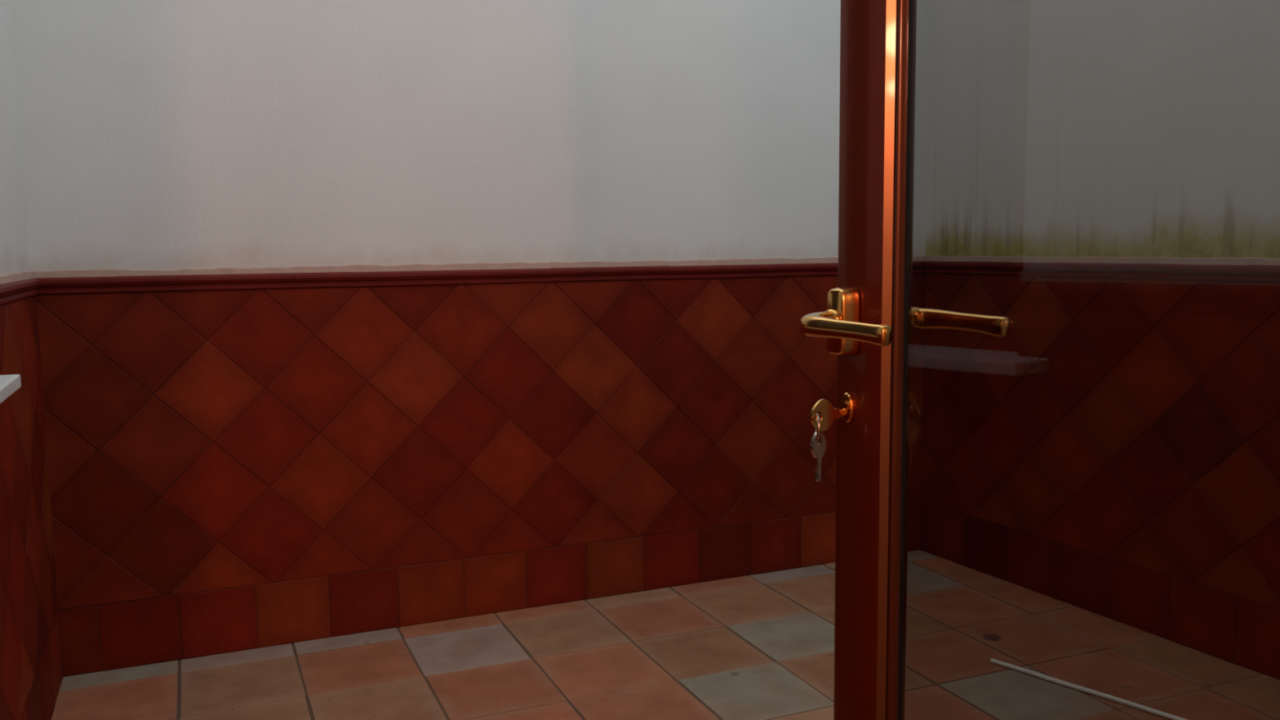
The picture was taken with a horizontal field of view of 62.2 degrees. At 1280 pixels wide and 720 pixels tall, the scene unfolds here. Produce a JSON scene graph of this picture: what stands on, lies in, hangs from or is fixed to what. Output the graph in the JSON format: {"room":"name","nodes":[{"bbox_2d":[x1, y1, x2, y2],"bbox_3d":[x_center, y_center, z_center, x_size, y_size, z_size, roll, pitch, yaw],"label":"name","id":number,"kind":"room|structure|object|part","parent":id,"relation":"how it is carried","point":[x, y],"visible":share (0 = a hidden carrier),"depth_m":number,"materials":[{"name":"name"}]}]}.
{"room":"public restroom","nodes":[
{"label":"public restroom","id":0,"kind":"room"},
{"bbox_2d":[0,0,62,719],"bbox_3d":[-1.099,-0.546,1.281,0.273,3.100,3.149,-3,7,-23],"label":"wall","id":1,"kind":"structure","parent":0,"point":[31,668],"depth_m":2.42,"materials":[{"name":"paint"}]},
{"bbox_2d":[0,374,21,404],"bbox_3d":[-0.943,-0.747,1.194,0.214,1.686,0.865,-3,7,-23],"label":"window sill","id":2,"kind":"structure","parent":1,"relation":"in","point":[9,384],"depth_m":1.63,"materials":[{"name":"white stone"}]},
{"bbox_3d":[-0.957,-0.044,1.333,0.023,0.045,3.037,-3,7,-23],"label":"dado moulding","id":3,"kind":"part","parent":1,"relation":"part of","materials":[{"name":"brown wood"}]},
{"bbox_2d":[10,0,929,676],"bbox_3d":[-0.309,-0.774,3.303,3.421,3.100,0.223,-3,7,-23],"label":"wall","id":4,"kind":"structure","parent":0,"point":[353,316],"depth_m":3.12,"materials":[{"name":"tile"}]},
{"bbox_3d":[-0.264,-0.261,3.266,2.821,0.045,0.023,-3,7,-23],"label":"dado moulding","id":5,"kind":"part","parent":4,"relation":"part of","materials":[{"name":"brown wood"}]},
{"bbox_2d":[51,549,1279,719],"bbox_3d":[0.512,0.943,1.999,3.340,0.050,3.379,-3,7,-23],"label":"floor","id":6,"kind":"structure","parent":0,"point":[757,646],"depth_m":2.86,"materials":[{"name":"tile"}]},
{"bbox_2d":[990,658,1187,719],"bbox_3d":[1.254,0.847,2.526,0.015,0.011,0.918,-6,8,-41],"label":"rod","id":7,"kind":"object","parent":6,"relation":"on","point":[1033,673],"visible":1,"depth_m":2.66,"materials":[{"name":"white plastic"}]},
{"bbox_2d":[920,0,1279,679],"bbox_3d":[1.819,-0.701,2.422,0.223,3.100,3.177,-4,7,-27],"label":"wall","id":8,"kind":"structure","parent":0,"point":[1103,178],"depth_m":3.13,"materials":[{"name":"tile"}]},
{"bbox_3d":[1.720,-0.195,2.461,0.023,0.045,3.045,-4,7,-27],"label":"dado moulding","id":9,"kind":"part","parent":8,"relation":"part of","materials":[{"name":"brown wood"}]},
{"bbox_3d":[0.468,-0.437,0.117,4.740,3.100,0.230,-3,7,-23],"label":"wall","id":10,"kind":"structure","parent":0,"visible":0},
{"bbox_2d":[800,0,1008,719],"bbox_3d":[0.392,0.032,0.641,0.158,2.033,0.759,-4,7,-32],"label":"door","id":11,"kind":"structure","parent":10,"relation":"in","point":[868,320],"depth_m":0.92,"materials":[{"name":"brown wood"}]},
{"bbox_2d":[809,399,842,481],"bbox_3d":[0.162,0.069,0.930,0.036,0.072,0.014,-7,9,-44],"label":"bunch","id":12,"kind":"object","parent":11,"relation":"hanging from","point":[828,412],"visible":1,"depth_m":0.92,"materials":[{"name":"gold metal"}]},
{"bbox_3d":[0.177,-0.034,0.927,0.019,0.061,0.026,-4,7,-32],"label":"handle","id":13,"kind":"part","parent":11,"relation":"part of","materials":[{"name":"gold metal"}]},
{"bbox_3d":[0.175,-0.026,0.874,0.042,0.022,0.104,-4,7,-32],"label":"lever","id":14,"kind":"part","parent":11,"relation":"part of","materials":[{"name":"gold metal"}]},
{"bbox_3d":[0.275,-0.034,0.937,0.036,0.022,0.104,-4,7,-32],"label":"lever","id":15,"kind":"part","parent":11,"relation":"part of","materials":[{"name":"gold metal"}]}
]}

